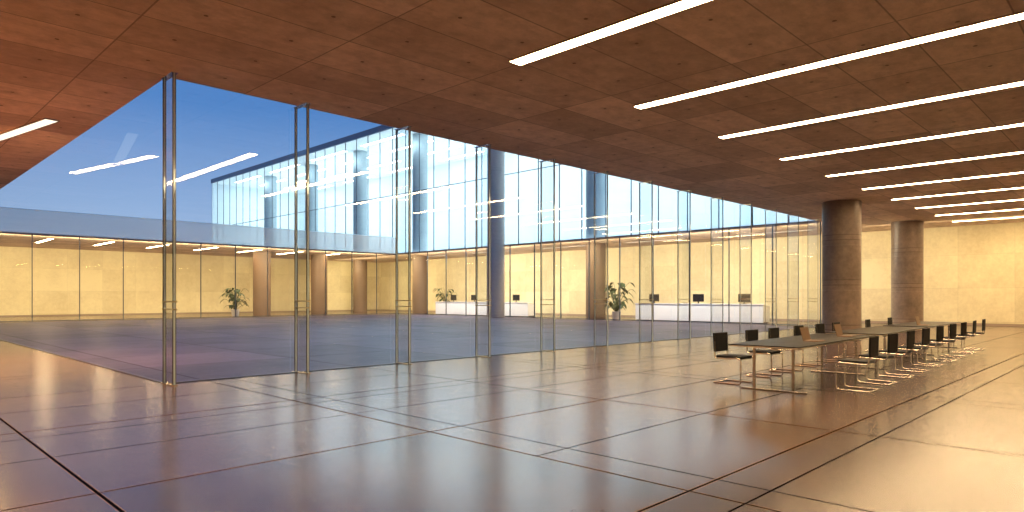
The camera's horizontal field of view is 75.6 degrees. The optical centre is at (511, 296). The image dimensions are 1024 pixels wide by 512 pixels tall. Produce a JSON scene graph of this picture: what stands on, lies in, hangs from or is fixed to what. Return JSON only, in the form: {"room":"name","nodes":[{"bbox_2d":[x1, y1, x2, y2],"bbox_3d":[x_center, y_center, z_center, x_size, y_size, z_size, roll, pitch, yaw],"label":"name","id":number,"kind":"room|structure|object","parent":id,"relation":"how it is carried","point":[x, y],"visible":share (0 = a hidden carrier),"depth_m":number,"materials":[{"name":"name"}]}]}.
{"room":"lobby","nodes":[
{"label":"lobby","id":0,"kind":"room"},
{"bbox_2d":[0,246,378,314],"bbox_3d":[-32.308,-1.190,55.794,0.300,5.380,50.300,0,0,45],"label":"wall","id":1,"kind":"structure","parent":0,"point":[55,271],"depth_m":56.30,"materials":[{"name":"paint"}]},
{"bbox_2d":[0,309,378,316],"bbox_3d":[-32.306,1.440,55.560,0.030,0.120,49.970,0,0,45],"label":"baseboard","id":2,"kind":"structure","parent":1,"relation":"attached to","point":[373,309],"depth_m":56.05,"materials":[{"name":"brown"}]},
{"bbox_2d":[212,184,304,247],"bbox_3d":[-35.281,-9.460,92.645,0.200,11.320,13.300,0,0,45],"label":"wall","id":3,"kind":"structure","parent":0,"point":[250,201],"depth_m":91.52,"materials":[{"name":"white"}]},
{"bbox_2d":[212,128,486,194],"bbox_3d":[-5.253,-15.125,63.137,84.000,0.050,13.300,0,0,45],"label":"ceiling","id":4,"kind":"structure","parent":0,"point":[380,150],"depth_m":73.00,"materials":[{"name":"white"}]},
{"bbox_2d":[211,125,393,182],"bbox_3d":[-5.254,-15.385,63.243,84.150,0.530,13.750,0,0,45],"label":"roof edge","id":5,"kind":"structure","parent":4,"relation":"on","point":[381,128],"depth_m":69.05,"materials":[{"name":"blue metal"}]},
{"bbox_2d":[361,134,404,146],"bbox_3d":[-12.506,-15.088,63.604,7.040,0.024,0.490,0,0,45],"label":"recessed light","id":6,"kind":"object","parent":4,"relation":"in","point":[399,135],"visible":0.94,"depth_m":63.58,"materials":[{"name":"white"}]},
{"bbox_2d":[0,0,1023,262],"bbox_3d":[-6.629,-3.840,30.349,72.000,0.080,50.000,0,0,45],"label":"ceiling","id":7,"kind":"structure","parent":0,"point":[437,68],"depth_m":11.80,"materials":[{"name":"wood"}]},
{"bbox_2d":[0,118,59,140],"bbox_3d":[-11.739,-3.788,15.392,4.640,0.024,0.280,0,0,34],"label":"recessed light","id":8,"kind":"object","parent":7,"relation":"in","point":[43,122],"visible":1,"depth_m":14.79,"materials":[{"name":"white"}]},
{"bbox_2d":[0,207,394,253],"bbox_3d":[-25.228,-4.530,43.488,0.050,1.500,42.670,0,0,45],"label":"parapet","id":9,"kind":"object","parent":7,"relation":"attached to","point":[1,207],"visible":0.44,"depth_m":45.33,"materials":[{"name":"clear glass"}]},
{"bbox_2d":[336,143,345,249],"bbox_3d":[-16.995,-9.460,65.352,1.985,11.280,0.060,0,0,45],"label":"window","id":10,"kind":"structure","parent":7,"relation":"on","point":[345,143],"depth_m":64.64,"materials":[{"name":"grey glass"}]},
{"bbox_2d":[347,139,356,250],"bbox_3d":[-15.597,-9.460,63.978,1.985,11.280,0.060,0,0,45],"label":"window","id":11,"kind":"structure","parent":7,"relation":"on","point":[356,139],"depth_m":63.27,"materials":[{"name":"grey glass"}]},
{"bbox_2d":[380,129,392,252],"bbox_3d":[-11.403,-9.460,59.857,1.985,11.280,0.060,0,0,45],"label":"window","id":12,"kind":"structure","parent":7,"relation":"on","point":[392,129],"depth_m":59.15,"materials":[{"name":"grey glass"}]},
{"bbox_2d":[392,130,405,252],"bbox_3d":[-10.005,-9.460,58.483,1.985,11.280,0.060,0,0,45],"label":"window","id":13,"kind":"structure","parent":7,"relation":"on","point":[405,130],"depth_m":57.76,"materials":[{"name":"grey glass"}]},
{"bbox_2d":[407,133,419,251],"bbox_3d":[-8.607,-9.460,57.109,1.985,11.280,0.060,0,0,45],"label":"window","id":14,"kind":"structure","parent":7,"relation":"on","point":[419,133],"depth_m":56.41,"materials":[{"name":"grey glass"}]},
{"bbox_2d":[419,136,433,250],"bbox_3d":[-7.210,-9.460,55.735,1.985,11.280,0.060,0,0,45],"label":"window","id":15,"kind":"structure","parent":7,"relation":"on","point":[433,136],"depth_m":55.04,"materials":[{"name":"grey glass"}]},
{"bbox_2d":[434,140,449,248],"bbox_3d":[-5.811,-9.460,54.361,1.985,11.280,0.060,0,0,45],"label":"window","id":16,"kind":"structure","parent":7,"relation":"on","point":[449,140],"depth_m":53.68,"materials":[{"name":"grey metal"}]},
{"bbox_2d":[450,143,465,248],"bbox_3d":[-4.413,-9.460,52.988,1.985,11.280,0.060,0,0,45],"label":"window","id":17,"kind":"structure","parent":7,"relation":"on","point":[465,143],"depth_m":52.31,"materials":[{"name":"grey metal"}]},
{"bbox_2d":[465,147,481,247],"bbox_3d":[-3.015,-9.460,51.614,1.985,11.280,0.060,0,0,45],"label":"window","id":18,"kind":"structure","parent":7,"relation":"on","point":[481,147],"depth_m":50.93,"materials":[{"name":"grey metal"}]},
{"bbox_2d":[505,155,518,244],"bbox_3d":[-0.220,-9.460,48.866,1.985,11.280,0.060,0,0,45],"label":"window","id":19,"kind":"structure","parent":7,"relation":"on","point":[518,155],"depth_m":48.16,"materials":[{"name":"grey metal"}]},
{"bbox_2d":[518,159,538,242],"bbox_3d":[1.178,-9.460,47.492,1.985,11.280,0.060,0,0,45],"label":"window","id":20,"kind":"structure","parent":7,"relation":"on","point":[538,159],"depth_m":46.79,"materials":[{"name":"grey metal"}]},
{"bbox_2d":[538,165,559,241],"bbox_3d":[2.576,-9.460,46.119,1.985,11.280,0.060,0,0,45],"label":"window","id":21,"kind":"structure","parent":7,"relation":"on","point":[555,165],"depth_m":45.41,"materials":[{"name":"grey metal"}]},
{"bbox_2d":[508,0,712,65],"bbox_3d":[2.545,-3.788,8.225,7.040,0.024,0.280,0,0,45],"label":"recessed light","id":22,"kind":"object","parent":7,"relation":"in","point":[677,6],"visible":1,"depth_m":9.33,"materials":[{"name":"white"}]},
{"bbox_2d":[632,11,1023,108],"bbox_3d":[4.998,-3.788,10.721,7.040,0.024,0.280,0,0,45],"label":"recessed light","id":23,"kind":"object","parent":7,"relation":"in","point":[1017,16],"visible":1,"depth_m":10.39,"materials":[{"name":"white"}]},
{"bbox_2d":[717,80,1023,138],"bbox_3d":[7.451,-3.788,13.218,7.040,0.024,0.280,0,0,45],"label":"recessed light","id":24,"kind":"object","parent":7,"relation":"in","point":[1021,82],"visible":1,"depth_m":13.22,"materials":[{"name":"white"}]},
{"bbox_2d":[778,122,1023,160],"bbox_3d":[9.904,-3.788,15.714,7.040,0.024,0.280,0,0,45],"label":"recessed light","id":25,"kind":"object","parent":7,"relation":"in","point":[1020,123],"visible":1,"depth_m":15.93,"materials":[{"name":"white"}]},
{"bbox_2d":[825,151,1023,176],"bbox_3d":[12.357,-3.788,18.210,7.040,0.024,0.280,0,0,45],"label":"recessed light","id":26,"kind":"object","parent":7,"relation":"in","point":[1015,152],"visible":1,"depth_m":18.68,"materials":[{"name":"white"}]},
{"bbox_2d":[861,171,1023,189],"bbox_3d":[14.810,-3.788,20.707,7.040,0.024,0.280,0,0,45],"label":"recessed light","id":27,"kind":"object","parent":7,"relation":"in","point":[1019,172],"visible":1,"depth_m":21.40,"materials":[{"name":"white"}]},
{"bbox_2d":[890,186,1023,199],"bbox_3d":[17.264,-3.788,23.203,7.040,0.024,0.280,0,0,45],"label":"recessed light","id":28,"kind":"object","parent":7,"relation":"in","point":[1023,186],"visible":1,"depth_m":24.09,"materials":[{"name":"white plastic"}]},
{"bbox_2d":[915,199,1023,208],"bbox_3d":[19.717,-3.788,25.700,7.040,0.024,0.280,0,0,45],"label":"recessed light","id":29,"kind":"object","parent":7,"relation":"in","point":[1012,199],"visible":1,"depth_m":26.71,"materials":[{"name":"white"}]},
{"bbox_2d":[935,208,1023,215],"bbox_3d":[22.170,-3.788,28.196,7.040,0.024,0.280,0,0,45],"label":"recessed light","id":30,"kind":"object","parent":7,"relation":"in","point":[1020,208],"visible":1,"depth_m":29.50,"materials":[{"name":"white"}]},
{"bbox_2d":[951,216,1023,221],"bbox_3d":[24.623,-3.788,30.692,7.040,0.024,0.280,0,0,45],"label":"recessed light","id":31,"kind":"object","parent":7,"relation":"in","point":[1019,216],"visible":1,"depth_m":32.17,"materials":[{"name":"white plastic"}]},
{"bbox_2d":[0,311,1023,511],"bbox_3d":[-6.629,1.600,30.349,72.000,0.200,50.000,0,0,45],"label":"floor","id":32,"kind":"structure","parent":0,"point":[631,427],"depth_m":8.02,"materials":[{"name":"tile"}]},
{"bbox_2d":[32,234,77,321],"bbox_3d":[-28.064,-1.150,40.638,0.080,5.300,2.470,0,0,45],"label":"window","id":33,"kind":"structure","parent":32,"relation":"on","point":[32,234],"depth_m":39.75,"materials":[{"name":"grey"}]},
{"bbox_2d":[79,237,122,320],"bbox_3d":[-26.346,-1.150,42.386,0.080,5.300,2.470,0,0,45],"label":"window","id":34,"kind":"structure","parent":32,"relation":"on","point":[79,237],"depth_m":41.48,"materials":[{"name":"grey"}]},
{"bbox_2d":[55,71,177,385],"bbox_3d":[-8.765,-1.150,14.159,8.632,5.300,0.110,0,0,45],"label":"window","id":35,"kind":"structure","parent":32,"relation":"on","point":[155,380],"depth_m":11.16,"materials":[{"name":"grey metal"}]},
{"bbox_2d":[123,239,162,319],"bbox_3d":[-24.629,-1.150,44.133,0.080,5.300,2.470,0,0,45],"label":"window","id":36,"kind":"structure","parent":32,"relation":"on","point":[123,239],"depth_m":43.24,"materials":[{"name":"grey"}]},
{"bbox_2d":[200,244,234,317],"bbox_3d":[-21.195,-1.150,47.628,0.080,5.300,2.470,0,0,45],"label":"window","id":37,"kind":"structure","parent":32,"relation":"on","point":[200,244],"depth_m":46.76,"materials":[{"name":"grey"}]},
{"bbox_2d":[220,288,248,315],"bbox_3d":[-21.042,0.396,50.175,2.034,2.208,2.083,0,0,45],"label":"potted plant","id":38,"kind":"object","parent":32,"relation":"on","point":[229,292],"visible":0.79,"depth_m":50.08,"materials":[{"name":"green plant"}]},
{"bbox_2d":[169,102,310,382],"bbox_3d":[-5.003,-1.150,12.214,0.540,5.300,2.510,0,0,45],"label":"window","id":39,"kind":"structure","parent":32,"relation":"on","point":[285,372],"depth_m":12.90,"materials":[{"name":"grey metal"}]},
{"bbox_2d":[235,246,261,316],"bbox_3d":[-19.477,-1.150,49.375,0.080,5.300,2.470,0,0,45],"label":"window","id":40,"kind":"structure","parent":32,"relation":"on","point":[235,246],"depth_m":48.48,"materials":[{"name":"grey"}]},
{"bbox_2d":[253,251,270,314],"bbox_3d":[-21.063,-1.150,55.609,1.420,5.300,1.420,0,0,45],"label":"column","id":41,"kind":"structure","parent":32,"relation":"on","point":[259,257],"depth_m":55.00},
{"bbox_2d":[267,247,297,316],"bbox_3d":[-17.760,-1.150,51.123,0.080,5.300,2.470,0,0,45],"label":"window","id":42,"kind":"structure","parent":32,"relation":"on","point":[267,247],"depth_m":50.22,"materials":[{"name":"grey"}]},
{"bbox_2d":[311,254,326,313],"bbox_3d":[-17.348,-1.150,59.389,1.420,5.300,1.420,0,0,45],"label":"column","id":43,"kind":"structure","parent":32,"relation":"on","point":[317,260],"depth_m":58.76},
{"bbox_2d":[325,251,351,314],"bbox_3d":[-14.326,-1.150,54.618,0.080,5.300,2.470,0,0,45],"label":"window","id":44,"kind":"structure","parent":32,"relation":"on","point":[325,251],"depth_m":53.72,"materials":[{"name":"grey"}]},
{"bbox_2d":[303,125,411,371],"bbox_3d":[-3.286,-1.150,13.962,0.540,5.300,2.510,0,0,45],"label":"window","id":45,"kind":"structure","parent":32,"relation":"on","point":[390,363],"depth_m":14.66,"materials":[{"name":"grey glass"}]},
{"bbox_2d":[353,260,366,311],"bbox_3d":[-15.766,-1.150,68.560,1.420,5.300,1.420,0,0,45],"label":"column","id":46,"kind":"structure","parent":32,"relation":"on","point":[359,266],"depth_m":67.95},
{"bbox_2d":[376,253,395,313],"bbox_3d":[-10.891,-1.150,58.113,0.080,5.300,2.470,0,0,45],"label":"window","id":47,"kind":"structure","parent":32,"relation":"on","point":[376,253],"depth_m":57.22,"materials":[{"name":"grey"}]},
{"bbox_2d":[412,256,426,312],"bbox_3d":[-8.562,-1.150,61.481,1.420,5.300,1.420,0,0,45],"label":"column","id":48,"kind":"structure","parent":32,"relation":"on","point":[419,263],"depth_m":60.86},
{"bbox_2d":[427,251,446,314],"bbox_3d":[-6.252,-1.150,54.794,2.470,5.300,0.080,0,0,45],"label":"window","id":49,"kind":"structure","parent":32,"relation":"on","point":[446,251],"depth_m":53.95,"materials":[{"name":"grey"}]},
{"bbox_2d":[433,288,453,301],"bbox_3d":[-6.120,0.336,59.332,2.125,2.328,1.927,0,0,20],"label":"potted plant","id":50,"kind":"object","parent":32,"relation":"on","point":[442,294],"visible":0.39,"depth_m":59.26,"materials":[{"name":"green plant"}]},
{"bbox_2d":[401,144,491,362],"bbox_3d":[-1.569,-1.150,15.709,0.540,5.300,2.510,0,0,45],"label":"window","id":51,"kind":"structure","parent":32,"relation":"on","point":[471,356],"depth_m":16.72,"materials":[{"name":"clear glass"}]},
{"bbox_2d":[446,249,466,315],"bbox_3d":[-4.505,-1.150,53.077,2.470,5.300,0.080,0,0,45],"label":"window","id":52,"kind":"structure","parent":32,"relation":"on","point":[465,249],"depth_m":52.24,"materials":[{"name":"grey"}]},
{"bbox_2d":[436,302,533,316],"bbox_3d":[-2.443,0.950,53.869,11.060,1.100,0.880,0,0,45],"label":"reception desk","id":53,"kind":"object","parent":32,"relation":"on","point":[520,309],"visible":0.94,"depth_m":53.49,"materials":[{"name":"white paint"}]},
{"bbox_2d":[487,148,504,317],"bbox_3d":[-1.181,-6.950,48.591,1.277,16.900,1.277,0,0,-4],"label":"column","id":54,"kind":"structure","parent":32,"relation":"on","point":[497,157],"depth_m":48.02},
{"bbox_2d":[505,246,510,316],"bbox_3d":[-1.010,-1.150,49.643,2.470,5.300,0.080,0,0,45],"label":"window","id":55,"kind":"structure","parent":32,"relation":"on","point":[509,246],"depth_m":48.80,"materials":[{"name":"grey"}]},
{"bbox_2d":[482,158,555,355],"bbox_3d":[0.148,-1.150,17.457,0.540,5.300,2.510,0,0,45],"label":"window","id":56,"kind":"structure","parent":32,"relation":"on","point":[540,350],"depth_m":18.14,"materials":[{"name":"clear glass"}]},
{"bbox_2d":[510,244,534,317],"bbox_3d":[0.738,-1.150,47.925,2.470,5.300,0.080,0,0,45],"label":"window","id":57,"kind":"structure","parent":32,"relation":"on","point":[534,244],"depth_m":47.04,"materials":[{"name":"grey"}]},
{"bbox_2d":[534,242,560,318],"bbox_3d":[2.485,-1.150,46.208,2.470,5.300,0.080,0,0,45],"label":"window","id":58,"kind":"structure","parent":32,"relation":"on","point":[560,242],"depth_m":45.32,"materials":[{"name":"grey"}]},
{"bbox_2d":[561,240,589,319],"bbox_3d":[4.233,-1.150,44.491,2.470,5.300,0.080,0,0,45],"label":"window","id":59,"kind":"structure","parent":32,"relation":"on","point":[589,240],"depth_m":43.63,"materials":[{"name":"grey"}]},
{"bbox_2d":[552,171,608,349],"bbox_3d":[1.865,-1.150,19.204,0.540,5.300,2.510,0,0,45],"label":"window","id":60,"kind":"structure","parent":32,"relation":"on","point":[587,346],"depth_m":19.90,"materials":[{"name":"clear glass"}]},
{"bbox_2d":[586,243,605,317],"bbox_3d":[5.988,-1.150,47.183,1.420,5.300,1.420,0,0,45],"label":"column","id":61,"kind":"structure","parent":32,"relation":"on","point":[600,248],"depth_m":46.55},
{"bbox_2d":[595,237,619,320],"bbox_3d":[5.980,-1.150,42.774,2.470,5.300,0.080,0,0,45],"label":"window","id":62,"kind":"structure","parent":32,"relation":"on","point":[619,237],"depth_m":41.89,"materials":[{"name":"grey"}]},
{"bbox_2d":[598,282,635,318],"bbox_3d":[6.836,0.264,43.476,2.241,2.472,2.446,0,0,45],"label":"potted plant","id":63,"kind":"object","parent":32,"relation":"on","point":[615,306],"visible":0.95,"depth_m":43.37,"materials":[{"name":"green plant"}]},
{"bbox_2d":[598,181,653,345],"bbox_3d":[3.583,-1.150,20.952,0.540,5.300,2.510,0,0,45],"label":"window","id":64,"kind":"structure","parent":32,"relation":"on","point":[633,342],"depth_m":21.64,"materials":[{"name":"clear glass"}]},
{"bbox_2d":[620,235,653,321],"bbox_3d":[7.728,-1.150,41.056,2.470,5.300,0.080,0,0,45],"label":"window","id":65,"kind":"structure","parent":32,"relation":"on","point":[653,235],"depth_m":40.20,"materials":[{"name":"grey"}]},
{"bbox_2d":[653,232,689,322],"bbox_3d":[9.475,-1.150,39.339,2.470,5.300,0.080,0,0,45],"label":"window","id":66,"kind":"structure","parent":32,"relation":"on","point":[689,232],"depth_m":38.46,"materials":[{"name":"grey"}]},
{"bbox_2d":[677,190,690,338],"bbox_3d":[6.141,-1.150,23.555,0.540,5.300,0.110,0,0,45],"label":"mullion","id":67,"kind":"structure","parent":32,"relation":"on","point":[678,299],"depth_m":23.71,"materials":[{"name":"silver metal"}]},
{"bbox_2d":[635,303,769,323],"bbox_3d":[11.358,0.950,40.307,8.560,1.100,0.880,0,0,45],"label":"reception desk","id":68,"kind":"object","parent":32,"relation":"on","point":[662,311],"visible":0.94,"depth_m":39.55,"materials":[{"name":"white paint"}]},
{"bbox_2d":[693,294,703,303],"bbox_3d":[11.304,0.110,40.038,0.720,0.580,0.200,0,0,45],"label":"monitor","id":69,"kind":"object","parent":68,"relation":"on","point":[698,298],"visible":1,"depth_m":40.01,"materials":[{"name":"black plastic"}]},
{"bbox_2d":[635,303,766,304],"bbox_3d":[11.208,0.425,40.153,8.560,0.050,0.450,0,0,44],"label":"countertop","id":70,"kind":"structure","parent":68,"relation":"on","point":[635,303],"depth_m":39.09,"materials":[{"name":"white paint"}]},
{"bbox_2d":[738,294,749,303],"bbox_3d":[13.373,0.110,38.005,0.720,0.580,0.200,0,0,45],"label":"monitor","id":71,"kind":"object","parent":68,"relation":"on","point":[744,297],"visible":1,"depth_m":37.98,"materials":[{"name":"black plastic"}]},
{"bbox_2d":[689,229,729,323],"bbox_3d":[11.223,-1.150,37.622,2.470,5.300,0.080,0,0,45],"label":"window","id":72,"kind":"structure","parent":32,"relation":"on","point":[728,229],"depth_m":36.77,"materials":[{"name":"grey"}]},
{"bbox_2d":[710,197,723,335],"bbox_3d":[7.858,-1.150,25.303,0.540,5.300,0.110,0,0,45],"label":"mullion","id":73,"kind":"structure","parent":32,"relation":"on","point":[711,302],"depth_m":25.35,"materials":[{"name":"silver metal"}]},
{"bbox_2d":[713,332,752,384],"bbox_3d":[3.874,1.065,11.546,0.480,0.869,0.525,0,0,-44],"label":"chair","id":74,"kind":"object","parent":32,"relation":"on","point":[720,340],"visible":0.97,"depth_m":11.57,"materials":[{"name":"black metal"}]},
{"bbox_2d":[740,204,751,333],"bbox_3d":[9.575,-1.150,27.050,0.540,5.300,0.110,0,0,45],"label":"mullion","id":75,"kind":"structure","parent":32,"relation":"on","point":[742,204],"depth_m":27.03,"materials":[{"name":"silver metal"}]},
{"bbox_2d":[729,225,772,324],"bbox_3d":[12.970,-1.150,35.905,2.470,5.300,0.080,0,0,45],"label":"window","id":76,"kind":"structure","parent":32,"relation":"on","point":[772,225],"depth_m":35.01,"materials":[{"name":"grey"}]},
{"bbox_2d":[745,329,782,377],"bbox_3d":[4.791,1.065,12.537,0.480,0.869,0.525,0,0,-43],"label":"chair","id":77,"kind":"object","parent":32,"relation":"on","point":[750,335],"visible":0.94,"depth_m":12.54,"materials":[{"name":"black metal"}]},
{"bbox_2d":[764,209,776,330],"bbox_3d":[11.293,-1.150,28.798,0.540,5.300,0.110,0,0,45],"label":"mullion","id":78,"kind":"structure","parent":32,"relation":"on","point":[773,209],"depth_m":28.88,"materials":[{"name":"silver metal"}]},
{"bbox_2d":[768,327,803,372],"bbox_3d":[5.538,1.065,13.345,0.480,0.869,0.525,0,0,-45],"label":"chair","id":79,"kind":"object","parent":32,"relation":"on","point":[772,332],"visible":0.62,"depth_m":13.36,"materials":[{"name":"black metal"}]},
{"bbox_2d":[787,214,799,328],"bbox_3d":[13.010,-1.150,30.545,0.540,5.300,0.110,0,0,45],"label":"mullion","id":80,"kind":"structure","parent":32,"relation":"on","point":[796,214],"depth_m":30.53,"materials":[{"name":"silver metal"}]},
{"bbox_2d":[773,222,820,325],"bbox_3d":[14.718,-1.150,34.188,2.470,5.300,0.080,0,0,45],"label":"window","id":81,"kind":"structure","parent":32,"relation":"on","point":[820,222],"depth_m":33.30,"materials":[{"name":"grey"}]},
{"bbox_2d":[728,333,875,393],"bbox_3d":[5.297,1.125,11.758,1.100,0.750,4.200,0,0,43],"label":"meeting table","id":82,"kind":"object","parent":32,"relation":"on","point":[791,342],"visible":0.98,"depth_m":10.88,"materials":[{"name":"black"}]},
{"bbox_2d":[800,327,824,341],"bbox_3d":[5.115,0.635,11.237,0.299,0.229,0.340,0,0,45],"label":"laptop","id":83,"kind":"object","parent":82,"relation":"on","point":[805,334],"visible":1,"depth_m":11.27,"materials":[{"name":"brown"}]},
{"bbox_2d":[834,324,855,336],"bbox_3d":[6.338,0.635,12.559,0.299,0.229,0.340,0,0,45],"label":"laptop","id":84,"kind":"object","parent":82,"relation":"on","point":[838,329],"visible":1,"depth_m":12.58,"materials":[{"name":"brown"}]},
{"bbox_2d":[793,325,826,366],"bbox_3d":[6.490,1.065,14.373,0.480,0.869,0.525,0,0,-43],"label":"chair","id":85,"kind":"object","parent":32,"relation":"on","point":[796,329],"visible":0.52,"depth_m":14.38,"materials":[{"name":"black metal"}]},
{"bbox_2d":[815,323,846,362],"bbox_3d":[7.441,1.065,15.401,0.480,0.869,0.525,0,0,-43],"label":"chair","id":86,"kind":"object","parent":32,"relation":"on","point":[819,328],"visible":0.48,"depth_m":15.43,"materials":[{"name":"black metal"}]},
{"bbox_2d":[822,199,861,333],"bbox_3d":[13.170,-1.150,26.385,1.420,5.300,1.420,0,0,45],"label":"column","id":87,"kind":"structure","parent":32,"relation":"on","point":[841,219],"depth_m":25.78,"materials":[{"name":"concrete"}]},
{"bbox_2d":[832,322,860,358],"bbox_3d":[8.256,1.065,16.282,0.480,0.869,0.525,0,0,-45],"label":"chair","id":88,"kind":"object","parent":32,"relation":"on","point":[833,323],"visible":0.41,"depth_m":16.29,"materials":[{"name":"silver metal"}]},
{"bbox_2d":[835,336,878,392],"bbox_3d":[5.569,1.065,10.651,0.525,0.869,0.480,0,0,43],"label":"chair","id":89,"kind":"object","parent":32,"relation":"on","point":[873,349],"visible":1,"depth_m":10.54,"materials":[{"name":"silver metal"}]},
{"bbox_2d":[825,326,927,369],"bbox_3d":[8.491,1.125,15.209,1.100,0.750,4.200,0,0,43],"label":"meeting table","id":90,"kind":"object","parent":32,"relation":"on","point":[876,330],"visible":0.7,"depth_m":14.78,"materials":[{"name":"black"}]},
{"bbox_2d":[857,333,897,384],"bbox_3d":[6.384,1.065,11.532,0.480,0.869,0.525,0,0,-44],"label":"chair","id":91,"kind":"object","parent":32,"relation":"on","point":[892,341],"visible":0.89,"depth_m":11.39,"materials":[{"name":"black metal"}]},
{"bbox_2d":[877,330,914,377],"bbox_3d":[7.267,1.065,12.487,0.525,0.869,0.480,0,0,44],"label":"chair","id":92,"kind":"object","parent":32,"relation":"on","point":[910,341],"visible":0.94,"depth_m":12.38,"materials":[{"name":"silver metal"}]},
{"bbox_2d":[891,220,923,323],"bbox_3d":[20.003,-1.150,33.410,1.420,5.300,1.420,0,0,45],"label":"column","id":93,"kind":"structure","parent":32,"relation":"on","point":[907,237],"depth_m":32.84,"materials":[{"name":"concrete"}]},
{"bbox_2d":[894,328,929,371],"bbox_3d":[8.151,1.065,13.441,0.480,0.869,0.525,0,0,-44],"label":"chair","id":94,"kind":"object","parent":32,"relation":"on","point":[925,332],"visible":0.81,"depth_m":13.31,"materials":[{"name":"silver metal"}]},
{"bbox_2d":[883,321,960,354],"bbox_3d":[11.617,1.125,18.587,1.100,0.750,4.200,0,0,43],"label":"meeting table","id":95,"kind":"object","parent":32,"relation":"on","point":[932,324],"visible":0.53,"depth_m":18.00,"materials":[{"name":"black"}]},
{"bbox_2d":[910,326,943,366],"bbox_3d":[9.102,1.065,14.469,0.480,0.869,0.525,0,0,-43],"label":"chair","id":96,"kind":"object","parent":32,"relation":"on","point":[939,329],"visible":0.87,"depth_m":14.33,"materials":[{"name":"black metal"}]},
{"bbox_2d":[925,324,956,361],"bbox_3d":[10.121,1.065,15.571,0.480,0.869,0.525,0,0,-43],"label":"chair","id":97,"kind":"object","parent":32,"relation":"on","point":[953,327],"visible":0.82,"depth_m":15.43,"materials":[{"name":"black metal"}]},
{"bbox_2d":[938,322,966,357],"bbox_3d":[11.072,1.065,16.599,0.480,0.869,0.525,0,0,-44],"label":"chair","id":98,"kind":"object","parent":32,"relation":"on","point":[963,331],"visible":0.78,"depth_m":16.47,"materials":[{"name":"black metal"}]},
{"bbox_2d":[951,320,976,353],"bbox_3d":[12.160,1.065,17.774,0.525,0.869,0.480,0,0,42],"label":"chair","id":99,"kind":"object","parent":32,"relation":"on","point":[975,321],"visible":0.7,"depth_m":17.64,"materials":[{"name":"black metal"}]},
{"bbox_2d":[961,319,985,349],"bbox_3d":[13.247,1.065,18.949,0.525,0.869,0.480,0,0,42],"label":"chair","id":100,"kind":"object","parent":32,"relation":"on","point":[983,320],"visible":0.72,"depth_m":18.81,"materials":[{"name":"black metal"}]},
{"bbox_2d":[318,152,809,252],"bbox_3d":[-0.594,-9.460,68.092,84.300,11.320,0.300,0,0,45],"label":"wall","id":101,"kind":"structure","parent":0,"point":[379,211],"depth_m":66.55,"materials":[{"name":"white"}]},
{"bbox_2d":[404,220,814,252],"bbox_3d":[-5.148,-3.915,63.244,84.000,0.050,13.000,0,0,45],"label":"floor","id":102,"kind":"structure","parent":0,"point":[810,220],"depth_m":41.48,"materials":[{"name":"white"}]},
{"bbox_2d":[265,176,276,246],"bbox_3d":[-30.245,-9.520,82.789,1.420,11.160,1.420,0,0,45],"label":"column","id":103,"kind":"structure","parent":102,"relation":"on","point":[268,179],"depth_m":82.16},
{"bbox_2d":[305,164,317,248],"bbox_3d":[-22.970,-9.520,75.640,1.420,11.160,1.420,0,0,45],"label":"column","id":104,"kind":"structure","parent":102,"relation":"on","point":[311,166],"depth_m":75.04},
{"bbox_2d":[353,150,366,251],"bbox_3d":[-15.766,-9.520,68.560,1.420,11.160,1.420,0,0,45],"label":"column","id":105,"kind":"structure","parent":102,"relation":"on","point":[361,155],"depth_m":67.96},
{"bbox_2d":[412,133,427,251],"bbox_3d":[-8.562,-9.520,61.481,1.420,11.160,1.420,0,0,45],"label":"column","id":106,"kind":"structure","parent":102,"relation":"on","point":[415,137],"depth_m":60.89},
{"bbox_2d":[586,170,604,237],"bbox_3d":[5.988,-9.520,47.183,1.420,11.160,1.420,0,0,45],"label":"column","id":107,"kind":"structure","parent":102,"relation":"on","point":[599,177],"depth_m":46.59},
{"bbox_2d":[379,222,1023,323],"bbox_3d":[10.999,-1.190,48.287,72.000,5.380,0.300,0,0,45],"label":"wall","id":108,"kind":"structure","parent":0,"point":[972,273],"depth_m":42.77,"materials":[{"name":"paint"}]},
{"bbox_2d":[379,309,1023,326],"bbox_3d":[10.883,1.440,48.169,72.000,0.120,0.030,0,0,45],"label":"baseboard","id":109,"kind":"structure","parent":108,"relation":"attached to","point":[978,324],"depth_m":41.03,"materials":[{"name":"brown"}]},
{"bbox_3d":[-25.331,-1.190,82.867,27.700,5.380,13.300,0,0,45],"label":"wall","id":110,"kind":"structure","parent":0,"visible":0},
{"bbox_2d":[257,168,264,245],"bbox_3d":[-29.577,-9.460,77.716,1.985,11.280,0.060,0,0,45],"label":"window","id":111,"kind":"structure","parent":110,"relation":"in","point":[264,168],"depth_m":77.01,"materials":[{"name":"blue glass"}]},
{"bbox_2d":[266,165,272,245],"bbox_3d":[-28.179,-9.460,76.342,1.985,11.280,0.060,0,0,45],"label":"window","id":112,"kind":"structure","parent":110,"relation":"in","point":[272,165],"depth_m":75.67,"materials":[{"name":"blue glass"}]},
{"bbox_2d":[272,163,280,246],"bbox_3d":[-26.781,-9.460,74.968,1.985,11.280,0.060,0,0,45],"label":"window","id":113,"kind":"structure","parent":110,"relation":"in","point":[280,163],"depth_m":74.30,"materials":[{"name":"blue glass"}]},
{"bbox_2d":[282,160,288,246],"bbox_3d":[-25.383,-9.460,73.594,1.985,11.280,0.060,0,0,45],"label":"window","id":114,"kind":"structure","parent":110,"relation":"in","point":[288,160],"depth_m":72.89,"materials":[{"name":"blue glass"}]},
{"bbox_2d":[309,152,315,248],"bbox_3d":[-21.189,-9.460,69.473,1.985,11.280,0.060,0,0,45],"label":"window","id":115,"kind":"structure","parent":110,"relation":"in","point":[315,152],"depth_m":68.78,"materials":[{"name":"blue glass"}]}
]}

